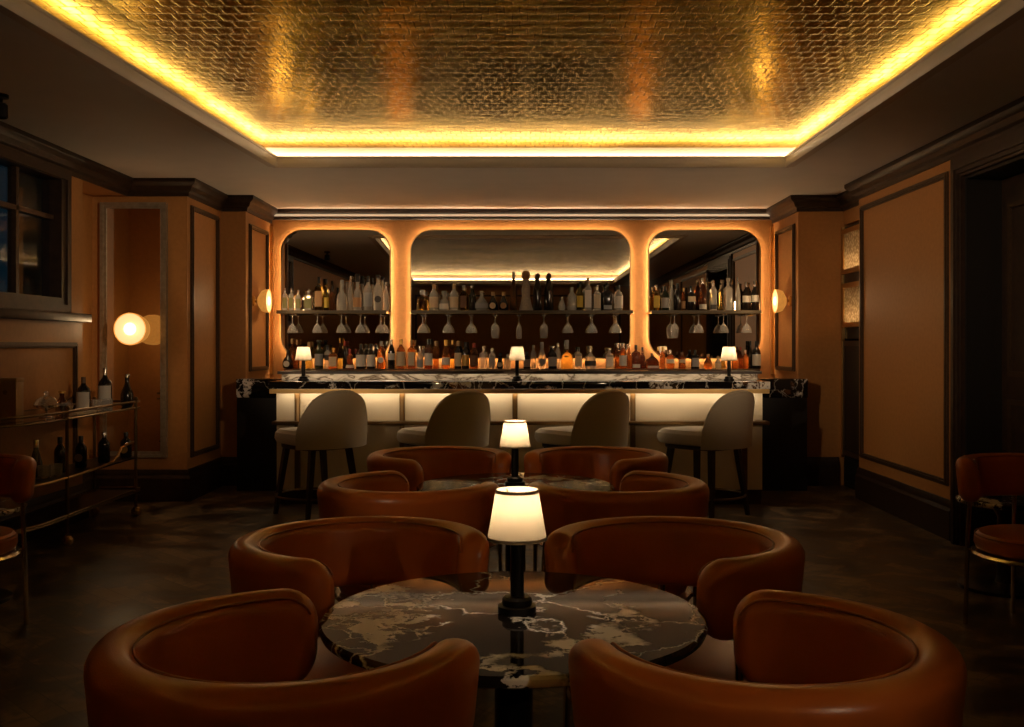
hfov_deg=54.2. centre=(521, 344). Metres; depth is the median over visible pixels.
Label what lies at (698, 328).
glass
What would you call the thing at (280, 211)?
crown molding
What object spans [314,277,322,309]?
bottle
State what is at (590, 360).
bottle
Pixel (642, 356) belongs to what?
bottle
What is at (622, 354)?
bottle
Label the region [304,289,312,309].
bottle
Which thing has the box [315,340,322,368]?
bottle
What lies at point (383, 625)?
round table
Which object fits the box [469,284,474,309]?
bottle
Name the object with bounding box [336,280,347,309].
bottle
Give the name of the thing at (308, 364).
bottle
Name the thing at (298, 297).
bottle
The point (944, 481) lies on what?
trim
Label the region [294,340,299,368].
bottle
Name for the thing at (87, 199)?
wall
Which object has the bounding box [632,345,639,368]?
bottle
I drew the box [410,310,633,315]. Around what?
wall shelf
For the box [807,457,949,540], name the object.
baseboard
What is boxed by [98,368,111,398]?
bottle
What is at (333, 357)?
bottle
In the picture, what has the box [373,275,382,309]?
bottle
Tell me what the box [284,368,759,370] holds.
countertop
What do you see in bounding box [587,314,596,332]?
glass
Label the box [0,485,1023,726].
floor
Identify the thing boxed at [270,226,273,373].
trim
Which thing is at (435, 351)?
bottle
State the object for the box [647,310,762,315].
wall shelf
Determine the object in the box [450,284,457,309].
bottle
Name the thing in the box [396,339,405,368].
bottle
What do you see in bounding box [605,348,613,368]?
bottle
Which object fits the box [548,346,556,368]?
bottle
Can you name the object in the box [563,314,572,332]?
glass
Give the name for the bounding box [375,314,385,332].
glass
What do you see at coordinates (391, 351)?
bottle
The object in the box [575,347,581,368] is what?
bottle
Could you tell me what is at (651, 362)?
bottle
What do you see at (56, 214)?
window
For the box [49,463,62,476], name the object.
tumbler
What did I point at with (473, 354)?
bottle
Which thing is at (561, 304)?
bottle
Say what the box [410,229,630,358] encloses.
mirror
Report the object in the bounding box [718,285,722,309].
bottle
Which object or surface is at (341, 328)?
glass
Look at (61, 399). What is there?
bottle
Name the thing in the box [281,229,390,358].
mirror
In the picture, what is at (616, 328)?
glass
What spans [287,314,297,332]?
glass
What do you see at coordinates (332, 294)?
bottle
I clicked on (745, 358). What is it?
bottle
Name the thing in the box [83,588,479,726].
barrel chair
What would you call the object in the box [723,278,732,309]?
bottle
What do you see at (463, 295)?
bottle
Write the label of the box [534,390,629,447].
bar stool
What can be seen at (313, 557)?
barrel chair
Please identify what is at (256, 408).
bar counter
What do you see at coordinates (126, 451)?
bottle
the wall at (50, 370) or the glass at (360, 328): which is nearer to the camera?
the wall at (50, 370)
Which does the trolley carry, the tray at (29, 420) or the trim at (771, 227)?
the tray at (29, 420)
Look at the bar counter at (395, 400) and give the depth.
8.53 m
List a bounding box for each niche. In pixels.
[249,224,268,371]
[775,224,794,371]
[841,222,858,489]
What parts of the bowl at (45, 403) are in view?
lid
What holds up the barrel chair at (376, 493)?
on the floor
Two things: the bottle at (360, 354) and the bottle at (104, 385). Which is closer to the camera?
the bottle at (104, 385)
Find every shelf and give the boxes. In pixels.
[275,310,389,315]
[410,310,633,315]
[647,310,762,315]
[844,271,858,282]
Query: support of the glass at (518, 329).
hanging from the wall shelf at (420, 312)
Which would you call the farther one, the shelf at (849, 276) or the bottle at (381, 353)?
the bottle at (381, 353)
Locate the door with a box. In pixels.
[1002,172,1023,523]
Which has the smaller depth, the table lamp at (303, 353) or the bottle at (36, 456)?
the bottle at (36, 456)
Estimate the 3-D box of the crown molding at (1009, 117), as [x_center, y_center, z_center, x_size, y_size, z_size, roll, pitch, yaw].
[-0.165,-1.367,3.725,6.570,0.145,13.850,0,0,0]
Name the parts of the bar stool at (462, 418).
seat, seat frame, backrest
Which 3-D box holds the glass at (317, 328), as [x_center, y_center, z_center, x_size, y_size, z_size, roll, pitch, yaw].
[-2.135,-0.222,10.435,0.107,0.190,0.107,0,0,0]
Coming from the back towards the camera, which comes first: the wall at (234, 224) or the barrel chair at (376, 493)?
the wall at (234, 224)
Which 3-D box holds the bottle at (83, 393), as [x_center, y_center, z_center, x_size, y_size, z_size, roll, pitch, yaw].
[-3.245,0.364,7.399,0.096,0.255,0.097,0,0,0]
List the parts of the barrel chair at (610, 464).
leg, backrest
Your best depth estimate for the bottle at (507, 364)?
10.37 m
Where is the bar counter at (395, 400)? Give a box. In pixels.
[269,370,769,503]
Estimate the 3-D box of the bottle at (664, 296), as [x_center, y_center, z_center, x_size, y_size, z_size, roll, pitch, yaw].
[1.491,-0.485,10.424,0.084,0.259,0.084,0,0,1]
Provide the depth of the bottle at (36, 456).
6.73 m
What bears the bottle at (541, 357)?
on the countertop
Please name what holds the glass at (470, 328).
hanging from the wall shelf at (420, 312)
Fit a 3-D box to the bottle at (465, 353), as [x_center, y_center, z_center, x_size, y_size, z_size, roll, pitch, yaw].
[-0.588,0.108,10.399,0.076,0.279,0.076,0,0,-6]
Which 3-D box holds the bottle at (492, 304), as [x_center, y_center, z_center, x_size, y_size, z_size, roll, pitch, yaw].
[-0.302,-0.454,10.423,0.091,0.197,0.094,0,0,4]
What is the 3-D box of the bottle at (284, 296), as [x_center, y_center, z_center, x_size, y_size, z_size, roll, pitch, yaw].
[-2.471,-0.475,10.424,0.054,0.238,0.055,0,0,0]
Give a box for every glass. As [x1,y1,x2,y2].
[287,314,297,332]
[312,314,322,332]
[336,314,346,332]
[355,314,365,332]
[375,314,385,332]
[418,314,427,332]
[443,314,452,332]
[466,314,475,332]
[491,314,498,337]
[516,315,521,338]
[540,314,547,337]
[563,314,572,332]
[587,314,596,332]
[611,314,620,332]
[670,314,678,337]
[693,314,703,332]
[718,314,728,332]
[741,314,751,332]
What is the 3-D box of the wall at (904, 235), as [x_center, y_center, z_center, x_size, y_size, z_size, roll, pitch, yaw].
[3.150,-0.040,2.850,0.300,2.800,12.100,0,0,0]
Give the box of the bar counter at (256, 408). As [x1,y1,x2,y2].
[236,378,281,490]
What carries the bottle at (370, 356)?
on the countertop
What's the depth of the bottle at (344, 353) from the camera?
10.47 m
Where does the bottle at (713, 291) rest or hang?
on the wall shelf at (723, 312)
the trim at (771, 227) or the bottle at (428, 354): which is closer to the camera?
the bottle at (428, 354)
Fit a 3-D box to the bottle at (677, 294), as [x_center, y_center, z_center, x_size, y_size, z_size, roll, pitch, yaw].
[1.621,-0.501,10.425,0.078,0.290,0.078,0,0,-7]
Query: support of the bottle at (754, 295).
on the wall shelf at (723, 312)
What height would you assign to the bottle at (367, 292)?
0.364 m
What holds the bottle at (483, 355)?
on the countertop
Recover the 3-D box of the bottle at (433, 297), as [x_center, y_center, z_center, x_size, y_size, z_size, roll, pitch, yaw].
[-0.917,-0.496,10.424,0.094,0.280,0.095,0,0,-3]
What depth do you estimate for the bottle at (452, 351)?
10.46 m
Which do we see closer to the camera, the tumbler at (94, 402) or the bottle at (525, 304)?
the tumbler at (94, 402)
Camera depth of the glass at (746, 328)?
10.40 m
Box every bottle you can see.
[31,440,42,477]
[54,437,64,472]
[55,391,66,411]
[74,436,86,467]
[76,377,90,411]
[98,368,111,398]
[98,432,109,462]
[120,374,133,406]
[120,432,131,456]
[282,288,287,309]
[282,350,293,368]
[289,288,293,309]
[290,339,294,368]
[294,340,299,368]
[296,290,300,309]
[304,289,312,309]
[305,342,312,368]
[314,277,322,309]
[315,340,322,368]
[324,279,328,309]
[324,345,330,368]
[329,348,337,368]
[330,286,334,309]
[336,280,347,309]
[338,338,341,368]
[342,341,347,368]
[345,349,353,368]
[348,276,352,309]
[353,274,361,309]
[356,344,365,368]
[363,276,372,309]
[366,344,375,368]
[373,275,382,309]
[377,341,385,368]
[383,282,388,310]
[388,339,394,368]
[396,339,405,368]
[407,340,415,368]
[416,290,427,309]
[417,346,422,368]
[424,339,432,368]
[429,284,437,309]
[433,341,438,368]
[439,291,448,309]
[442,340,449,368]
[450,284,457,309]
[450,340,454,368]
[454,341,460,368]
[460,285,466,309]
[462,342,468,368]
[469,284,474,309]
[470,343,477,368]
[475,291,487,309]
[480,346,486,368]
[489,292,496,309]
[489,348,494,368]
[497,353,502,368]
[499,292,507,309]
[504,354,510,368]
[510,272,516,309]
[519,270,532,309]
[524,352,529,368]
[531,345,535,368]
[533,273,541,309]
[538,342,545,368]
[545,273,552,309]
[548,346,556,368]
[555,343,560,368]
[559,297,564,309]
[561,340,572,368]
[568,287,575,309]
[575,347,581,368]
[577,282,582,309]
[584,278,591,309]
[585,346,595,368]
[594,285,600,309]
[603,283,611,309]
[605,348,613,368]
[614,285,622,309]
[614,343,619,368]
[619,343,626,368]
[627,344,631,368]
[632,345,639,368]
[640,347,644,368]
[645,353,658,368]
[653,285,659,309]
[660,347,664,368]
[661,286,668,309]
[666,350,674,368]
[669,280,673,309]
[674,283,680,309]
[678,352,685,368]
[681,288,685,309]
[686,286,695,309]
[691,350,698,368]
[699,278,706,309]
[703,354,712,368]
[709,280,716,309]
[715,356,720,368]
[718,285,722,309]
[721,361,725,368]
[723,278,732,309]
[732,346,737,368]
[735,277,740,309]
[738,347,741,368]
[742,282,750,309]
[742,350,748,368]
[748,341,751,368]
[751,281,758,309]
[752,341,760,368]
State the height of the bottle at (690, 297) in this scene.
0.259 m
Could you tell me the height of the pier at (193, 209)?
2.220 m
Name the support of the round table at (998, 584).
on the floor
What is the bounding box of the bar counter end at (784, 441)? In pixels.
[757,378,807,490]
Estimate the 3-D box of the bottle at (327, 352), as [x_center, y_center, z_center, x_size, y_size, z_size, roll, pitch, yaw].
[-2.039,0.124,10.484,0.063,0.248,0.064,0,0,1]
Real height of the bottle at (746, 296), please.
0.301 m
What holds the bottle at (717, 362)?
on the countertop
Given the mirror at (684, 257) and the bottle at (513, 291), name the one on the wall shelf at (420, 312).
the bottle at (513, 291)
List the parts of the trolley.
post, post, post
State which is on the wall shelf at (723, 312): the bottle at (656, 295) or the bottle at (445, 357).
the bottle at (656, 295)
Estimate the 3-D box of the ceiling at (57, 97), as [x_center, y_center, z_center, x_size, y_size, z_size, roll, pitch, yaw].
[0.000,-1.454,3.725,8.000,0.092,14.150,0,0,0]
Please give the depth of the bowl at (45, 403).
6.76 m
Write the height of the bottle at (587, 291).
0.343 m
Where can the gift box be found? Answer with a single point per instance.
(11, 389)
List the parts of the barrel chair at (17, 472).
seat, seat frame, backrest, leg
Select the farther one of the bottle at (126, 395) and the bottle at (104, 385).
the bottle at (126, 395)
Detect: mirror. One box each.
[100,202,167,457]
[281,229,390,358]
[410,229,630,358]
[648,229,760,358]
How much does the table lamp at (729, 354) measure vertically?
0.294 m
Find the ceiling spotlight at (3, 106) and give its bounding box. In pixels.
[0,93,8,118]
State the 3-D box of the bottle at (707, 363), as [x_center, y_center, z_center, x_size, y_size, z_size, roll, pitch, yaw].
[1.934,0.171,10.400,0.093,0.154,0.093,0,0,-6]
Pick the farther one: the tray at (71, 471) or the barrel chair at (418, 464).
the tray at (71, 471)
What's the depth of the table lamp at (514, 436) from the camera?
4.53 m
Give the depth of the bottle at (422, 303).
10.38 m
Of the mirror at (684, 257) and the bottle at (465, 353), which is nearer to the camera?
the bottle at (465, 353)
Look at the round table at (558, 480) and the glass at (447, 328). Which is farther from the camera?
the glass at (447, 328)
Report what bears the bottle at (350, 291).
on the wall shelf at (289, 312)
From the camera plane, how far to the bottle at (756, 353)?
10.36 m
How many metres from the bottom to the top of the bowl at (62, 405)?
0.134 m
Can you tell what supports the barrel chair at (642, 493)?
on the floor
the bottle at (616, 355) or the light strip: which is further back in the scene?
the bottle at (616, 355)
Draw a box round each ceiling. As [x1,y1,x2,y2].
[0,0,1023,208]
[30,0,1001,147]
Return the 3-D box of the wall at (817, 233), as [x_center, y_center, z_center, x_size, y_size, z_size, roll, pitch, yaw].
[3.290,-0.040,10.250,1.220,2.800,1.100,0,0,0]
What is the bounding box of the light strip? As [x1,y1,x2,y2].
[265,148,794,155]
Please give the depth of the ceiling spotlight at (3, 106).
5.73 m
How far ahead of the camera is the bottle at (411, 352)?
10.36 m
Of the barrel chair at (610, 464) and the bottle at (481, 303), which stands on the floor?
the barrel chair at (610, 464)
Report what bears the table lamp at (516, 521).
on the round table at (383, 625)
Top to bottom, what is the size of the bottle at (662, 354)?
0.227 m
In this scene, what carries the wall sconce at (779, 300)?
attached to the wall at (817, 233)
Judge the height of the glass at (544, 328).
0.245 m
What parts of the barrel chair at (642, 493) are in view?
leg, backrest, seat, seat frame, leg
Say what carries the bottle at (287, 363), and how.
on the countertop
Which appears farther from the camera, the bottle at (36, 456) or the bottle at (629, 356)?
the bottle at (629, 356)
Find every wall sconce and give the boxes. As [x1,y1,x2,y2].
[114,313,149,344]
[252,289,271,312]
[772,289,791,312]
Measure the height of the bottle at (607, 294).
0.290 m
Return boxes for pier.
[92,196,220,468]
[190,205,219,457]
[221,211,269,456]
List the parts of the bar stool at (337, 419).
leg, seat, leg, seat frame, leg, backrest, leg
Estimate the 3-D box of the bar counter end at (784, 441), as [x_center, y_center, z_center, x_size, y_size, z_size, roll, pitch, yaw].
[2.284,0.838,9.495,0.753,1.044,0.390,0,0,0]
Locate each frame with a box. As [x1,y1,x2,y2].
[270,220,773,377]
[950,125,1023,545]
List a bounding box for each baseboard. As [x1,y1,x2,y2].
[0,457,236,545]
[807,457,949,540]
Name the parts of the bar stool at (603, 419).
seat frame, seat, backrest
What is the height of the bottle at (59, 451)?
0.248 m
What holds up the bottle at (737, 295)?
on the wall shelf at (723, 312)
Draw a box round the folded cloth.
[69,410,96,415]
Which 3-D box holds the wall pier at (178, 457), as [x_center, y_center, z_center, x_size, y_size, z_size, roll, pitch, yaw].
[-3.410,-0.040,9.210,0.980,2.800,0.980,0,0,0]
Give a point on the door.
(1012, 187)
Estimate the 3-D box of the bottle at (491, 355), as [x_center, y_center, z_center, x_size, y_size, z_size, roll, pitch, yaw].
[-0.312,0.140,10.399,0.068,0.217,0.069,0,0,2]
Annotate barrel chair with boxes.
[0,453,36,624]
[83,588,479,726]
[228,516,488,679]
[317,471,498,689]
[367,446,510,570]
[524,446,667,571]
[528,471,708,689]
[544,516,804,726]
[568,589,966,726]
[955,453,1023,623]
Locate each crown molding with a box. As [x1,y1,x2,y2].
[0,96,1023,222]
[273,209,770,219]
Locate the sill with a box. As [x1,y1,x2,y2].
[0,308,91,322]
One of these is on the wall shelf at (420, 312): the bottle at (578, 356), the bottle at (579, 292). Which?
the bottle at (579, 292)
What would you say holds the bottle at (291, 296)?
on the wall shelf at (289, 312)
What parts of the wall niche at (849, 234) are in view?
corner post, door, door, door, door pane, door pane, panel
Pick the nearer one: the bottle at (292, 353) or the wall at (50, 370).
the wall at (50, 370)
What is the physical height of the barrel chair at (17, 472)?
0.813 m
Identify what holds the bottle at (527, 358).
on the countertop
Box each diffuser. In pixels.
[266,290,270,311]
[773,290,777,311]
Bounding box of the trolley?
[0,397,140,545]
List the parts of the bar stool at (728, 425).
leg, seat, leg, seat frame, leg, backrest, leg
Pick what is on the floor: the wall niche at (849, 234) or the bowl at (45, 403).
the wall niche at (849, 234)
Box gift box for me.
[0,378,23,421]
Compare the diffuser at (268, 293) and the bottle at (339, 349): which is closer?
the diffuser at (268, 293)
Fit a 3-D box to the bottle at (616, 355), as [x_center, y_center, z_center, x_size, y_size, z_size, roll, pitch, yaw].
[1.001,0.114,10.485,0.062,0.269,0.062,0,0,1]
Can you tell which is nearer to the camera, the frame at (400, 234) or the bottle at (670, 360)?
the bottle at (670, 360)
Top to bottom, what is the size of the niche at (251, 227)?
1.450 m
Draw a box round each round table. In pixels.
[0,498,26,603]
[319,571,707,726]
[416,473,613,570]
[955,494,1023,598]
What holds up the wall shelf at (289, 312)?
attached to the frame at (400, 234)
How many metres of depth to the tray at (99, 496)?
7.08 m
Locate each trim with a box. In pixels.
[0,342,77,462]
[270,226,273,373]
[770,226,773,373]
[859,171,948,485]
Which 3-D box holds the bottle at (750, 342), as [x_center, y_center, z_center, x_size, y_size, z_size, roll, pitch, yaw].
[2.396,0.103,10.485,0.052,0.290,0.052,0,0,-4]
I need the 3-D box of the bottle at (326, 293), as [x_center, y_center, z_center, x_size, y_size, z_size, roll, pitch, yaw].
[-2.038,-0.522,10.424,0.053,0.332,0.053,0,0,-6]
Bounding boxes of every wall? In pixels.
[0,172,82,499]
[83,180,123,195]
[83,193,91,459]
[774,211,848,484]
[844,205,858,224]
[859,160,950,499]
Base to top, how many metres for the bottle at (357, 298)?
0.384 m
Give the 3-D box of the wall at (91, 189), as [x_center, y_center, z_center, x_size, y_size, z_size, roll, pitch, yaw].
[-3.675,-1.370,8.285,0.450,0.140,0.870,0,0,0]
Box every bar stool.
[273,390,367,519]
[397,390,489,446]
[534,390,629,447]
[657,390,754,518]
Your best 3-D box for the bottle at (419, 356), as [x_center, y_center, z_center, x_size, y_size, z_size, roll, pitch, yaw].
[-1.061,0.129,10.399,0.068,0.238,0.068,0,0,-2]
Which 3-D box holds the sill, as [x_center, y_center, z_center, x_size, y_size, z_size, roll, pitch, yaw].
[-3.400,-0.207,6.925,0.100,0.065,1.750,0,0,0]
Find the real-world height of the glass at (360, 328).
0.190 m
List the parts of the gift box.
lid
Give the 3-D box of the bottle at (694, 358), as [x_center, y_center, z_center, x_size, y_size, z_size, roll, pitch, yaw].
[1.799,0.150,10.399,0.080,0.196,0.082,0,0,0]
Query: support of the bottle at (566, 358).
on the countertop
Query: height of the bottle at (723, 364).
0.122 m
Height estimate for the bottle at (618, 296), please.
0.270 m
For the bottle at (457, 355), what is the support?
on the countertop
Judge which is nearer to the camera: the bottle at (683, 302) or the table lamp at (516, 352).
the table lamp at (516, 352)
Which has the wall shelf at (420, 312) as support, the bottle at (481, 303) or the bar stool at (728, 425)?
the bottle at (481, 303)
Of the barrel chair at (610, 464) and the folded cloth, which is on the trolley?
the folded cloth
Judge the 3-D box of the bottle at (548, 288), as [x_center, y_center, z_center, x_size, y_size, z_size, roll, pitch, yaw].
[0.281,-0.553,10.425,0.093,0.394,0.093,0,0,6]
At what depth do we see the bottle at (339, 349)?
10.47 m
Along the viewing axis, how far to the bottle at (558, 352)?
10.46 m
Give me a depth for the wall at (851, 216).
9.47 m
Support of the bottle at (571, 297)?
on the wall shelf at (420, 312)
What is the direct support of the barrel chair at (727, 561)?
on the floor
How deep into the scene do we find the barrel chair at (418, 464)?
5.28 m
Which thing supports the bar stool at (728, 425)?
on the floor
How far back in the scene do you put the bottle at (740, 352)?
10.47 m
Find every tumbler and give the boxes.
[37,465,50,478]
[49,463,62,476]
[91,399,102,410]
[103,398,112,409]
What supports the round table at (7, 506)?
on the floor
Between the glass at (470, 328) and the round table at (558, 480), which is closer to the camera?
the round table at (558, 480)
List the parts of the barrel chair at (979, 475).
leg, backrest, seat frame, seat, leg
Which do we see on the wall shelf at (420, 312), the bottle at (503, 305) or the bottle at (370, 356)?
the bottle at (503, 305)
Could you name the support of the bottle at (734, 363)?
on the countertop
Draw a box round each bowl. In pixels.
[33,391,58,417]
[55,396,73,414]
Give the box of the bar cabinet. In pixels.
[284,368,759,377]
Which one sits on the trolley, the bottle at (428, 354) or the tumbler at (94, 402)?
the tumbler at (94, 402)
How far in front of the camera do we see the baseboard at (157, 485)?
8.69 m
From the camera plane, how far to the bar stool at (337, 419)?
7.75 m
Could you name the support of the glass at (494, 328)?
hanging from the wall shelf at (420, 312)
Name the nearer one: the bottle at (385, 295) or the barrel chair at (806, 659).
the barrel chair at (806, 659)
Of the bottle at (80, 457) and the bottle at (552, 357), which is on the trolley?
the bottle at (80, 457)
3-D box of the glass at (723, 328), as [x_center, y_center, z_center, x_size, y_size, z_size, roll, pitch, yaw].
[2.103,-0.222,10.435,0.107,0.190,0.107,0,0,0]
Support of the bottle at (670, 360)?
on the countertop
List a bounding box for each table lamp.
[295,346,311,380]
[487,486,546,616]
[499,420,530,485]
[509,346,524,380]
[720,346,736,380]
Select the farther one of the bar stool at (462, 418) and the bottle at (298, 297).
the bottle at (298, 297)
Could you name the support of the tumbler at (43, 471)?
on the trolley
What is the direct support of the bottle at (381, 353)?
on the countertop
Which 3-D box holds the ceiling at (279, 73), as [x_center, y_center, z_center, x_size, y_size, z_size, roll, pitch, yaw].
[-0.208,-1.620,3.025,5.017,0.050,10.210,0,0,0]
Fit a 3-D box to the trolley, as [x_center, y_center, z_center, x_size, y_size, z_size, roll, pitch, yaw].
[-3.235,0.884,7.000,0.403,0.948,2.118,0,0,0]
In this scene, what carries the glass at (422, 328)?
hanging from the wall shelf at (420, 312)
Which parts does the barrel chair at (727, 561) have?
leg, seat frame, leg, backrest, seat, leg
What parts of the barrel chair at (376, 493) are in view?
seat frame, seat, backrest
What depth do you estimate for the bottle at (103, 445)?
7.57 m
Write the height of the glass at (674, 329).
0.245 m
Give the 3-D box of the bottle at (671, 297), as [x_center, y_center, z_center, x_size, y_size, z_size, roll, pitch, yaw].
[1.577,-0.519,10.510,0.052,0.327,0.052,0,0,-1]
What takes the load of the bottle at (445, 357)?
on the countertop
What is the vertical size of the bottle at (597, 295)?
0.270 m
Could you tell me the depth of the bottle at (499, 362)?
10.38 m
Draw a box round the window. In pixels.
[0,147,71,312]
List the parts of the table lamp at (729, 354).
lamp shade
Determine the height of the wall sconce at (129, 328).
0.273 m
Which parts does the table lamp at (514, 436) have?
shade trim, lamp shade, shade trim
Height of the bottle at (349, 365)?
0.206 m
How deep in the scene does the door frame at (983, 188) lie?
6.75 m
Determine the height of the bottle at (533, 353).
0.248 m
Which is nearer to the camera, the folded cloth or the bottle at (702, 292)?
the folded cloth
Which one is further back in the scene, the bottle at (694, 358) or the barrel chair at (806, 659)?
the bottle at (694, 358)
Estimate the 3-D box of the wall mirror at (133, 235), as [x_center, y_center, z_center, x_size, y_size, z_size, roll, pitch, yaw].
[-3.375,-0.131,8.695,0.576,2.215,0.050,0,0,0]
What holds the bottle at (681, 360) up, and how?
on the countertop
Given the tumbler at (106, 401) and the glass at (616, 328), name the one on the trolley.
the tumbler at (106, 401)
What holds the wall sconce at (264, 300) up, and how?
attached to the wall at (234, 224)
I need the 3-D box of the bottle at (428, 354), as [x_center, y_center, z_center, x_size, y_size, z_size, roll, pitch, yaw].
[-0.972,0.093,10.399,0.084,0.310,0.084,0,0,-8]
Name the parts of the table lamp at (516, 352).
lamp shade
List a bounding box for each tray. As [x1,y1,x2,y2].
[0,400,140,427]
[0,487,140,533]
[34,441,137,487]
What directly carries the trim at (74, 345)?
attached to the wall at (50, 370)
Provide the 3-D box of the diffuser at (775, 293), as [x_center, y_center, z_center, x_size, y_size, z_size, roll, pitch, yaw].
[2.532,-0.439,9.980,0.012,0.221,0.221,0,0,0]
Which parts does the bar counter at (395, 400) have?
panel, panel, post, panel, panel, post, panel, panel, post, rail, panel, panel, post, panel, panel, post, panel, panel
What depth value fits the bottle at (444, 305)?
10.39 m
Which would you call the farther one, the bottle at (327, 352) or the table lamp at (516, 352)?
the bottle at (327, 352)
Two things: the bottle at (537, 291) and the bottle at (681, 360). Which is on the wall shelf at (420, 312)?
the bottle at (537, 291)
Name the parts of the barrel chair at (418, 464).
backrest, seat frame, leg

